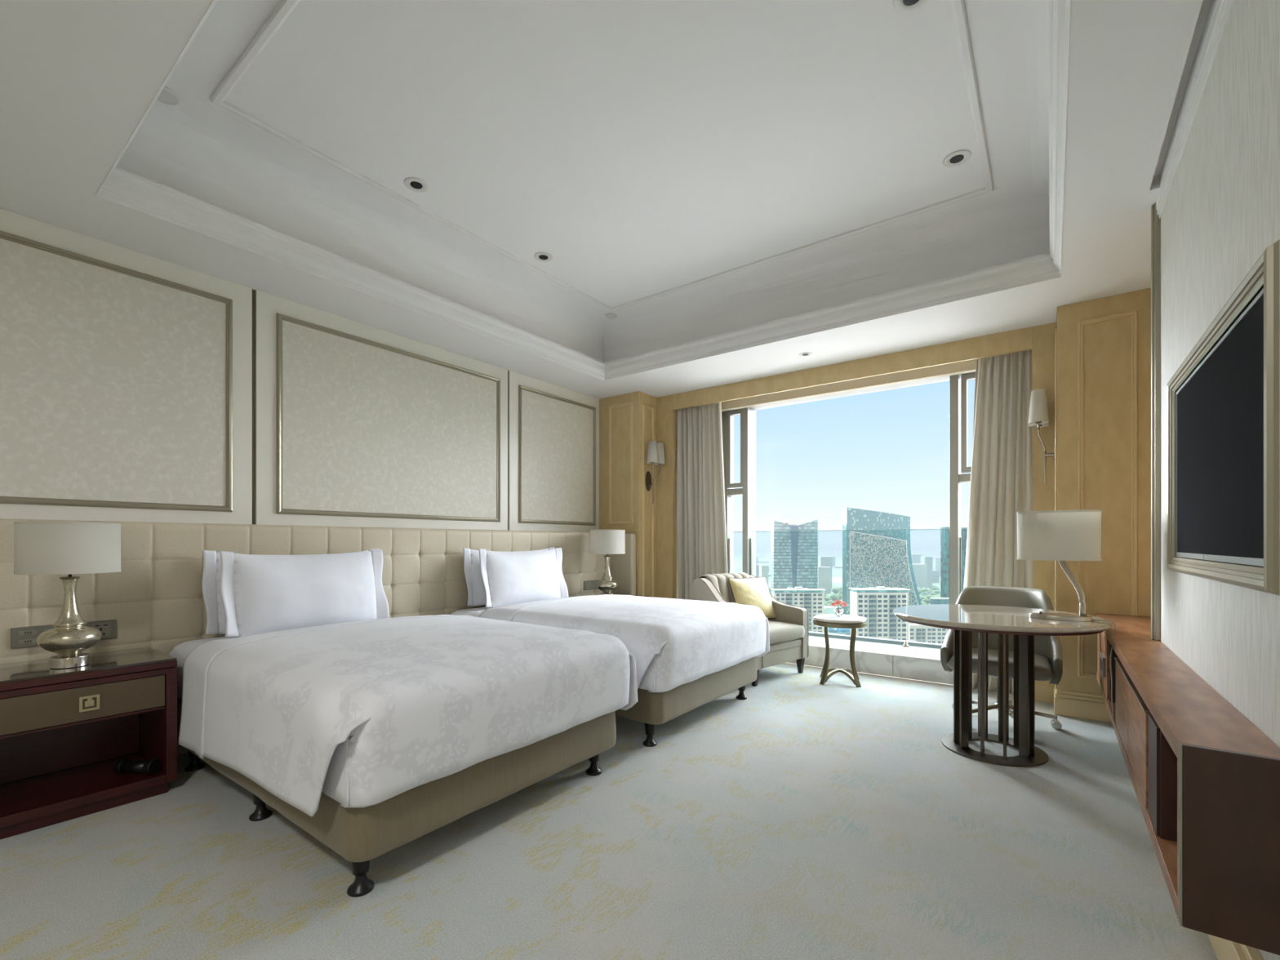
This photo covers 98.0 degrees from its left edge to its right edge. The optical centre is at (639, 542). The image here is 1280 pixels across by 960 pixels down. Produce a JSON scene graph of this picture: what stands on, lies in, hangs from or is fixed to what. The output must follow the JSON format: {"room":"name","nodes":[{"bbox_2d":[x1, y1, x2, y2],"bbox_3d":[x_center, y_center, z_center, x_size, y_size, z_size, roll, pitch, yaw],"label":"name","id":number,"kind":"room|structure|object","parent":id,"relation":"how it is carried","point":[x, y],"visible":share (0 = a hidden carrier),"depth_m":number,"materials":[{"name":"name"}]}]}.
{"room":"hotel room","nodes":[
{"label":"hotel room","id":0,"kind":"room"},
{"bbox_2d":[0,208,599,532],"bbox_3d":[-2.730,-0.225,3.380,0.122,2.850,8.195,0,0,36],"label":"wall","id":1,"kind":"structure","parent":0,"point":[135,386],"depth_m":3.56,"materials":[{"name":"beige fabric"}]},
{"bbox_2d":[600,391,656,597],"bbox_3d":[0.087,-0.225,6.646,0.575,2.850,1.102,0,0,36],"label":"pillar","id":2,"kind":"structure","parent":1,"relation":"attached to","point":[628,421],"depth_m":6.18,"materials":[{"name":"brown wood"}]},
{"bbox_2d":[645,440,665,504],"bbox_3d":[0.158,-0.765,6.136,0.170,0.680,0.264,0,0,36],"label":"wall sconce","id":3,"kind":"object","parent":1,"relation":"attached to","point":[655,452],"visible":1,"depth_m":6.13,"materials":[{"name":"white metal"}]},
{"bbox_2d":[0,662,1217,959],"bbox_3d":[-0.538,1.250,1.851,5.465,0.100,8.340,0,0,36],"label":"floor","id":4,"kind":"structure","parent":0,"point":[800,817],"depth_m":2.06,"materials":[{"name":"carpet"}]},
{"bbox_2d":[0,647,177,839],"bbox_3d":[-2.637,0.878,2.546,0.493,0.644,0.705,0,0,36],"label":"nightstand","id":5,"kind":"object","parent":4,"relation":"on","point":[64,732],"visible":0.97,"depth_m":2.55,"materials":[{"name":"brown wood"}]},
{"bbox_2d":[13,521,121,669],"bbox_3d":[-2.571,0.233,2.511,0.338,0.646,0.338,0,0,36],"label":"table lamp","id":6,"kind":"object","parent":5,"relation":"on","point":[40,548],"visible":1,"depth_m":2.43,"materials":[{"name":"silver metal"}]},
{"bbox_2d":[113,758,161,774],"bbox_3d":[-2.401,1.068,2.658,0.175,0.072,0.072,0,0,2],"label":"gadget","id":7,"kind":"object","parent":5,"relation":"on","point":[152,766],"visible":1,"depth_m":2.64,"materials":[{"name":"black plastic"}]},
{"bbox_2d":[0,518,635,755],"bbox_3d":[-2.154,0.544,3.866,0.535,1.312,6.067,0,0,39],"label":"headboard","id":8,"kind":"object","parent":4,"relation":"on","point":[156,601],"visible":0.31,"depth_m":3.17,"materials":[{"name":"beige leather"}]},
{"bbox_2d":[10,619,116,648],"bbox_3d":[-2.821,0.445,2.738,0.017,0.096,0.365,0,0,36],"label":"switch panel","id":9,"kind":"object","parent":8,"relation":"attached to","point":[20,637],"visible":0.36,"depth_m":2.65,"materials":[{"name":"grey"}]},
{"bbox_2d":[91,622,110,637],"bbox_3d":[-2.743,0.445,2.833,0.003,0.076,0.070,0,0,36],"label":"socket","id":10,"kind":"object","parent":9,"relation":"attached to","point":[104,627],"depth_m":2.84,"materials":[{"name":"black plastic"}]},
{"bbox_2d":[583,579,601,590],"bbox_3d":[-0.472,0.445,5.920,0.017,0.096,0.365,0,0,36],"label":"switch panel","id":11,"kind":"object","parent":8,"relation":"attached to","point":[588,584],"visible":0.7,"depth_m":5.84,"materials":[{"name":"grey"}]},
{"bbox_2d":[586,581,591,589],"bbox_3d":[-0.536,0.445,5.821,0.003,0.076,0.070,0,0,36],"label":"socket","id":12,"kind":"object","parent":11,"relation":"attached to","point":[588,583],"depth_m":5.82,"materials":[{"name":"black plastic"}]},
{"bbox_2d":[168,636,616,897],"bbox_3d":[-1.340,0.868,2.971,2.075,0.665,1.400,0,0,36],"label":"bed","id":13,"kind":"object","parent":4,"relation":"on","point":[359,835],"visible":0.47,"depth_m":2.13,"materials":[{"name":"beige fabric"}]},
{"bbox_2d":[201,550,226,634],"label":"pillow","id":14,"kind":"object","parent":13,"relation":"on","point":[215,611],"depth_m":3.14,"materials":[{"name":"white fabric"}]},
{"bbox_2d":[219,549,389,636],"bbox_3d":[-2.008,0.282,3.406,0.214,0.474,0.932,0,0,42],"label":"pillow","id":15,"kind":"object","parent":13,"relation":"on","point":[260,594],"visible":0.94,"depth_m":3.28,"materials":[{"name":"white fabric"}]},
{"bbox_2d":[248,548,379,555],"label":"pillow","id":16,"kind":"object","parent":13,"relation":"on","point":[373,548],"depth_m":3.64,"materials":[{"name":"white fabric"}]},
{"bbox_2d":[177,614,637,816],"bbox_3d":[-1.124,0.704,2.815,1.668,0.542,1.553,0,0,36],"label":"duvet","id":17,"kind":"object","parent":13,"relation":"on","point":[360,713],"visible":1,"depth_m":2.19,"materials":[{"name":"white fabric"}]},
{"bbox_2d":[450,605,756,746],"bbox_3d":[-0.315,0.868,4.359,2.075,0.665,1.400,0,0,36],"label":"bed","id":18,"kind":"object","parent":4,"relation":"on","point":[651,708],"visible":0.27,"depth_m":3.46,"materials":[{"name":"beige fabric"}]},
{"bbox_2d":[462,546,555,606],"bbox_3d":[-1.111,0.279,4.907,0.166,0.479,1.030,0,0,40],"label":"pillow","id":19,"kind":"object","parent":18,"relation":"on","point":[476,588],"visible":0.3,"depth_m":4.55,"materials":[{"name":"white fabric"}]},
{"bbox_2d":[478,547,568,607],"bbox_3d":[-0.984,0.282,4.794,0.214,0.474,0.932,0,0,42],"label":"pillow","id":20,"kind":"object","parent":18,"relation":"on","point":[508,578],"visible":0.96,"depth_m":4.67,"materials":[{"name":"white fabric"}]},
{"bbox_2d":[478,594,769,692],"bbox_3d":[-0.099,0.704,4.203,1.668,0.542,1.553,0,0,36],"label":"duvet","id":21,"kind":"object","parent":18,"relation":"on","point":[673,642],"visible":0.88,"depth_m":3.62,"materials":[{"name":"white fabric"}]},
{"bbox_2d":[613,593,648,596],"bbox_3d":[-0.310,0.878,5.698,0.493,0.644,0.705,0,0,36],"label":"nightstand","id":22,"kind":"object","parent":4,"relation":"on","point":[614,593],"visible":0.02,"depth_m":5.96,"materials":[{"name":"brown wood"}]},
{"bbox_2d":[589,529,625,595],"bbox_3d":[-0.329,0.214,5.591,0.358,0.685,0.358,0,0,36],"label":"table lamp","id":23,"kind":"object","parent":22,"relation":"on","point":[606,542],"visible":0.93,"depth_m":5.46,"materials":[{"name":"silver glass"}]},
{"bbox_2d":[692,572,808,686],"bbox_3d":[1.021,0.746,5.122,0.800,0.907,0.733,0,0,-42],"label":"armchair","id":24,"kind":"object","parent":4,"relation":"on","point":[788,633],"visible":0.43,"depth_m":5.05,"materials":[{"name":"beige fabric"}]},
{"bbox_2d":[727,576,776,618],"bbox_3d":[1.065,0.526,5.264,0.456,0.395,0.229,0,0,-28],"label":"throw cushion","id":25,"kind":"object","parent":24,"relation":"on","point":[754,591],"visible":0.77,"depth_m":5.22,"materials":[{"name":"gold fabric"}]},
{"bbox_2d":[768,620,804,644],"bbox_3d":[1.083,0.808,5.053,0.627,0.156,0.547,0,0,-42],"label":"seat cushion","id":26,"kind":"object","parent":24,"relation":"on","point":[780,632],"depth_m":4.94,"materials":[{"name":"beige fabric"}]},
{"bbox_2d":[813,613,866,687],"bbox_3d":[1.726,0.920,4.810,0.442,0.560,0.442,0,0,36],"label":"side table","id":27,"kind":"object","parent":4,"relation":"on","point":[853,622],"visible":0.99,"depth_m":4.71,"materials":[{"name":"beige wood"}]},
{"bbox_2d":[831,600,847,617],"bbox_3d":[1.718,0.565,4.810,0.142,0.142,0.079,0,0,-14],"label":"flower vase","id":28,"kind":"object","parent":27,"relation":"on","point":[838,611],"visible":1,"depth_m":4.79,"materials":[{"name":"clear glass"}]},
{"bbox_2d":[940,586,1062,729],"bbox_3d":[2.430,0.758,3.742,0.653,0.884,0.650,0,0,36],"label":"desk chair","id":29,"kind":"object","parent":4,"relation":"on","point":[1048,649],"visible":0.39,"depth_m":3.74,"materials":[{"name":"beige leather"}]},
{"bbox_2d":[892,604,1112,767],"bbox_3d":[2.053,0.807,3.239,1.066,0.785,1.065,0,0,36],"label":"desk","id":30,"kind":"object","parent":4,"relation":"on","point":[964,620],"visible":0.96,"depth_m":3.14,"materials":[{"name":"brown stone"}]},
{"bbox_2d":[1016,510,1108,622],"bbox_3d":[2.291,0.121,3.032,0.398,0.587,0.217,0,0,32],"label":"desk lamp","id":31,"kind":"object","parent":30,"relation":"on","point":[1061,536],"visible":1,"depth_m":2.96,"materials":[{"name":"beige fabric"}]},
{"bbox_2d":[1108,620,1115,717],"bbox_3d":[2.378,0.627,2.794,0.029,0.444,0.236,0,0,38],"label":"lamp cord","id":32,"kind":"object","parent":30,"relation":"hanging from","point":[1112,704],"visible":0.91,"depth_m":2.80,"materials":[{"name":"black plastic"}]},
{"bbox_2d":[1053,288,1151,723],"bbox_3d":[3.694,-0.225,3.979,1.182,2.850,1.110,0,0,36],"label":"wall panel","id":33,"kind":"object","parent":4,"relation":"on","point":[1103,345],"depth_m":3.74,"materials":[{"name":"brown wood"}]},
{"bbox_2d":[1027,389,1054,484],"bbox_3d":[2.953,-0.765,4.085,0.170,0.680,0.264,0,0,36],"label":"wall sconce","id":34,"kind":"object","parent":33,"relation":"attached to","point":[1038,418],"visible":0.89,"depth_m":4.02,"materials":[{"name":"beige fabric"}]},
{"bbox_2d":[0,0,1218,399],"bbox_3d":[-0.372,-1.920,2.077,5.465,0.540,8.900,0,0,36],"label":"ceiling","id":35,"kind":"structure","parent":0,"point":[647,148],"depth_m":2.90,"materials":[{"name":"white paint"}]},
{"bbox_2d":[156,85,179,105],"bbox_3d":[-2.290,-2.154,2.673,0.124,0.016,0.124,0,0,36],"label":"ceiling disc","id":36,"kind":"object","parent":35,"relation":"attached to","point":[168,96],"visible":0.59,"depth_m":2.68,"materials":[{"name":"white plastic"}]},
{"bbox_2d":[404,177,428,192],"bbox_3d":[-1.349,-2.157,3.358,0.141,0.006,0.141,0,0,36],"label":"recessed light","id":37,"kind":"object","parent":35,"relation":"in","point":[416,184],"visible":1,"depth_m":3.35,"materials":[{"name":"white plastic"}]},
{"bbox_2d":[533,252,552,262],"bbox_3d":[-0.730,-2.157,4.206,0.141,0.006,0.141,0,0,36],"label":"recessed light","id":38,"kind":"object","parent":35,"relation":"in","point":[540,256],"visible":1,"depth_m":4.20,"materials":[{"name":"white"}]},
{"bbox_2d":[95,0,1071,380],"bbox_3d":[0.015,-1.726,3.047,3.819,0.155,3.864,0,0,36],"label":"trim","id":39,"kind":"structure","parent":35,"relation":"attached to","point":[121,186],"depth_m":3.58,"materials":[{"name":"white paint"}]},
{"bbox_2d":[209,0,993,312],"bbox_3d":[0.032,-2.151,3.049,3.010,0.020,3.075,0,0,36],"label":"trim","id":40,"kind":"structure","parent":35,"relation":"attached to","point":[285,7],"depth_m":3.04,"materials":[{"name":"white paint"}]},
{"bbox_2d":[605,312,617,319],"bbox_3d":[-0.274,-2.154,5.286,0.110,0.016,0.110,0,0,36],"label":"ceiling disc","id":41,"kind":"object","parent":35,"relation":"attached to","point":[610,315],"visible":1,"depth_m":5.27,"materials":[{"name":"white plastic"}]},
{"bbox_2d":[799,351,811,356],"bbox_3d":[1.447,-1.647,4.868,0.109,0.006,0.109,0,0,36],"label":"recessed light","id":42,"kind":"object","parent":35,"relation":"in","point":[805,353],"visible":1,"depth_m":4.86,"materials":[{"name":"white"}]},
{"bbox_2d":[893,0,927,13],"bbox_3d":[1.077,-2.157,2.200,0.141,0.006,0.141,0,0,36],"label":"recessed light","id":43,"kind":"object","parent":35,"relation":"in","point":[904,6],"visible":1,"depth_m":2.23,"materials":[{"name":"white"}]},
{"bbox_2d":[942,149,971,167],"bbox_3d":[1.781,-2.157,3.129,0.141,0.006,0.141,0,0,36],"label":"recessed light","id":44,"kind":"object","parent":35,"relation":"in","point":[957,157],"visible":1,"depth_m":3.12,"materials":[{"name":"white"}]},
{"bbox_2d":[656,322,1056,687],"bbox_3d":[1.904,-0.225,5.583,3.637,2.850,0.855,0,0,36],"label":"wall","id":45,"kind":"structure","parent":0,"point":[1040,339],"depth_m":5.04,"materials":[{"name":"brown wood"}]},
{"bbox_2d":[676,402,727,599],"bbox_3d":[0.688,-0.156,6.036,0.691,2.688,0.101,0,0,36],"label":"curtain","id":46,"kind":"object","parent":45,"relation":"hanging from","point":[701,534],"visible":0.72,"depth_m":6.04,"materials":[{"name":"beige fabric"}]},
{"bbox_2d":[721,349,1032,411],"bbox_3d":[1.942,-1.574,5.576,3.262,0.148,0.080,0,0,36],"label":"blind cassette","id":47,"kind":"object","parent":45,"relation":"attached to","point":[965,366],"visible":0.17,"depth_m":5.40,"materials":[{"name":"beige"}]},
{"bbox_2d":[721,362,1032,648],"bbox_3d":[2.091,-0.325,5.777,3.272,2.650,0.220,0,0,36],"label":"window","id":48,"kind":"structure","parent":45,"relation":"attached to","point":[957,383],"depth_m":5.80,"materials":[{"name":"grey metal"}]},
{"bbox_2d":[963,349,1032,694],"bbox_3d":[2.823,-0.156,4.461,0.544,2.688,0.100,0,0,36],"label":"curtain","id":49,"kind":"object","parent":45,"relation":"hanging from","point":[1001,486],"visible":0.63,"depth_m":4.41,"materials":[{"name":"beige fabric"}]},
{"bbox_2d":[1035,684,1053,702],"bbox_3d":[3.048,1.140,4.199,0.143,0.120,0.012,0,0,36],"label":"wall panel","id":50,"kind":"object","parent":45,"relation":"attached to","point":[1042,693],"depth_m":4.19,"materials":[{"name":"brown wood"}]},
{"bbox_2d":[1160,0,1279,959],"bbox_3d":[0.589,-0.225,-0.024,0.124,2.850,6.660,0,0,36],"label":"wall","id":51,"kind":"structure","parent":0,"point":[1221,211],"depth_m":1.68,"materials":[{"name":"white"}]},
{"bbox_2d":[1151,202,1160,640],"bbox_3d":[2.528,-0.589,2.716,0.050,2.123,0.068,0,0,36],"label":"trim","id":52,"kind":"structure","parent":51,"relation":"attached to","point":[1155,220],"depth_m":2.71,"materials":[{"name":"beige metal"}]},
{"bbox_2d":[1096,613,1279,955],"bbox_3d":[2.421,0.685,2.333,0.664,0.425,3.030,0,0,36],"label":"cabinet","id":53,"kind":"object","parent":51,"relation":"attached to","point":[1205,779],"visible":0.94,"depth_m":1.30,"materials":[{"name":"brown wood"}]},
{"bbox_2d":[1096,670,1177,915],"bbox_3d":[2.250,0.876,2.485,0.181,0.043,2.988,0,0,36],"label":"shelf","id":54,"kind":"object","parent":53,"relation":"attached to","point":[1165,846],"depth_m":1.61,"materials":[{"name":"brown wood"}]},
{"bbox_2d":[1155,0,1234,218],"bbox_3d":[0.536,-1.607,0.014,0.026,0.085,6.660,0,0,36],"label":"trim","id":55,"kind":"structure","parent":51,"relation":"attached to","point":[1224,7],"depth_m":1.98,"materials":[{"name":"white paint"}]},
{"bbox_2d":[1176,288,1263,566],"bbox_3d":[1.927,-0.290,1.847,0.051,0.700,1.268,0,0,36],"label":"television","id":56,"kind":"object","parent":51,"relation":"attached to","point":[1220,406],"visible":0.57,"depth_m":1.71,"materials":[{"name":"black glass"}]},
{"bbox_2d":[1166,240,1279,595],"bbox_3d":[1.896,-0.290,1.858,0.033,0.825,1.406,0,0,36],"label":"picture frame","id":57,"kind":"object","parent":51,"relation":"attached to","point":[1265,271],"visible":0.98,"depth_m":1.39,"materials":[{"name":"beige wood"}]},
{"bbox_2d":[1207,933,1262,959],"bbox_3d":[0.522,1.117,0.025,0.041,0.165,6.660,0,0,36],"label":"baseboard","id":58,"kind":"structure","parent":51,"relation":"attached to","point":[1224,949],"depth_m":1.48,"materials":[{"name":"brown wood"}]},
{"label":"outside","id":59,"kind":"structure","parent":0,"visible":0},
{"bbox_2d":[733,549,940,606],"bbox_3d":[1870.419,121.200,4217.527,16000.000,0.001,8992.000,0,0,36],"label":"ground","id":60,"kind":"structure","parent":59,"point":[763,555],"depth_m":4013.11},
{"bbox_2d":[755,556,758,564],"bbox_3d":[616.714,98.865,3018.391,46.461,44.669,16.748,0,0,11],"label":"block","id":61,"kind":"object","parent":60,"relation":"on","point":[757,557],"visible":0.21,"depth_m":3006.42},
{"bbox_2d":[755,564,759,577],"bbox_3d":[396.106,98.673,1942.891,39.630,45.053,21.608,0,0,11],"label":"block","id":62,"kind":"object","parent":60,"relation":"on","point":[757,566],"visible":0.14,"depth_m":1929.75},
{"bbox_2d":[759,564,768,586],"bbox_3d":[269.077,84.929,1209.991,14.972,72.541,20.000,0,0,-2],"label":"block","id":63,"kind":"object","parent":60,"relation":"on","point":[763,569],"visible":0.43,"depth_m":1200.26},
{"bbox_2d":[771,518,817,595],"bbox_3d":[187.736,45.971,676.200,53.639,150.458,13.600,0,0,0],"label":"office tower","id":64,"kind":"structure","parent":60,"relation":"on","point":[794,554],"depth_m":670.00,"materials":[{"name":"blue glass"}]},
{"bbox_2d":[770,586,826,667],"bbox_3d":[112.939,76.432,397.850,37.330,89.536,7.300,0,0,0],"label":"apartment block","id":65,"kind":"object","parent":60,"relation":"on","point":[811,599],"visible":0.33,"depth_m":395.03,"materials":[{"name":"white concrete"}]},
{"bbox_2d":[794,586,802,589],"bbox_3d":[113.475,32.485,398.500,4.645,1.643,3.000,0,0,0],"label":"plant","id":66,"kind":"object","parent":65,"relation":"on","point":[795,588],"depth_m":396.96,"materials":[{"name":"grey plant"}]},
{"bbox_2d":[817,566,831,596],"bbox_3d":[415.249,87.893,1259.978,28.592,66.615,20.000,0,0,4],"label":"block","id":67,"kind":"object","parent":60,"relation":"on","point":[824,572],"visible":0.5,"depth_m":1249.90,"materials":[{"name":"white"}]},
{"bbox_2d":[817,556,831,587],"bbox_3d":[501.984,79.315,1509.998,31.192,83.770,20.000,0,0,-1],"label":"block","id":68,"kind":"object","parent":60,"relation":"on","point":[822,561],"visible":0.43,"depth_m":1499.96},
{"bbox_2d":[824,555,835,567],"bbox_3d":[945.658,94.456,2771.546,49.774,53.489,16.842,0,0,17],"label":"block","id":69,"kind":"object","parent":60,"relation":"on","point":[833,557],"visible":0.43,"depth_m":2759.52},
{"bbox_2d":[824,605,842,613],"bbox_3d":[305.053,111.700,915.000,66.089,19.000,59.770,0,0,36],"label":"pavilion","id":70,"kind":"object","parent":60,"relation":"on","point":[828,609],"visible":0.21,"depth_m":900.05,"materials":[{"name":"white"}]},
{"bbox_2d":[827,626,849,635],"bbox_3d":[155.807,91.895,432.390,19.224,58.609,7.220,0,0,0],"label":"building","id":71,"kind":"structure","parent":60,"relation":"on","point":[830,630],"depth_m":429.95,"materials":[{"name":"blue glass"}]},
{"bbox_2d":[768,585,940,613],"bbox_3d":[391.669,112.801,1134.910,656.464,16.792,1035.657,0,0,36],"label":"park trees","id":72,"kind":"object","parent":60,"relation":"on","point":[925,594],"visible":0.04,"depth_m":1163.61,"materials":[{"name":"green plant"}]},
{"bbox_2d":[848,586,911,679],"bbox_3d":[152.656,74.537,355.350,34.351,93.325,12.300,0,0,0],"label":"apartment block","id":73,"kind":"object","parent":60,"relation":"on","point":[877,605],"visible":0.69,"depth_m":349.98,"materials":[{"name":"white concrete"}]},
{"bbox_2d":[876,586,885,589],"bbox_3d":[153.148,28.603,353.500,4.258,1.456,3.000,0,0,0],"label":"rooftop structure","id":74,"kind":"object","parent":73,"relation":"on","point":[877,587],"depth_m":352.03,"materials":[{"name":"white concrete"}]},
{"bbox_2d":[842,507,921,623],"bbox_3d":[294.454,44.088,602.700,143.493,164.283,18.600,0,0,0],"label":"building","id":75,"kind":"structure","parent":60,"relation":"on","point":[870,558],"depth_m":596.35,"materials":[{"name":"teal glass"}]},
{"bbox_2d":[911,554,922,564],"bbox_3d":[843.686,78.275,1709.553,38.885,85.850,20.000,0,0,-17],"label":"block","id":76,"kind":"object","parent":60,"relation":"on","point":[916,558],"visible":0.29,"depth_m":1698.85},
{"bbox_2d":[912,564,927,588],"bbox_3d":[694.574,87.529,1409.927,58.224,67.343,20.000,0,0,-7],"label":"block","id":77,"kind":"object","parent":60,"relation":"on","point":[920,571],"visible":0.36,"depth_m":1401.53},
{"bbox_2d":[920,556,932,587],"bbox_3d":[777.375,79.315,1509.963,21.834,83.770,20.000,0,0,-5],"label":"block","id":78,"kind":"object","parent":60,"relation":"on","point":[924,560],"visible":0.57,"depth_m":1500.32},
{"bbox_2d":[908,623,949,684],"bbox_3d":[220.420,90.045,402.950,54.434,62.310,7.100,0,0,0],"label":"apartment block","id":79,"kind":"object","parent":60,"relation":"on","point":[917,633],"visible":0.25,"depth_m":399.98,"materials":[{"name":"white concrete"}]},
{"bbox_2d":[932,569,939,582],"bbox_3d":[881.198,102.639,1704.325,55.856,37.123,29.707,0,0,-1],"label":"block","id":80,"kind":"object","parent":60,"relation":"on","point":[935,574],"visible":0.36,"depth_m":1689.74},
{"bbox_2d":[932,557,940,575],"bbox_3d":[1107.163,88.211,2053.472,49.373,65.978,16.032,0,0,-9],"label":"block","id":81,"kind":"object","parent":60,"relation":"on","point":[935,561],"visible":0.43,"depth_m":2044.20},
{"bbox_2d":[929,597,949,604],"bbox_3d":[290.756,86.551,522.750,33.210,69.297,6.500,0,0,0],"label":"block","id":82,"kind":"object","parent":60,"relation":"on","point":[933,600],"visible":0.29,"depth_m":520.02,"materials":[{"name":"grey"}]},
{"bbox_2d":[940,526,967,597],"bbox_3d":[325.764,52.594,565.000,37.846,137.212,10.000,0,0,0],"label":"glass tower","id":83,"kind":"structure","parent":60,"relation":"on","point":[944,534],"depth_m":563.10,"materials":[{"name":"teal glass"}]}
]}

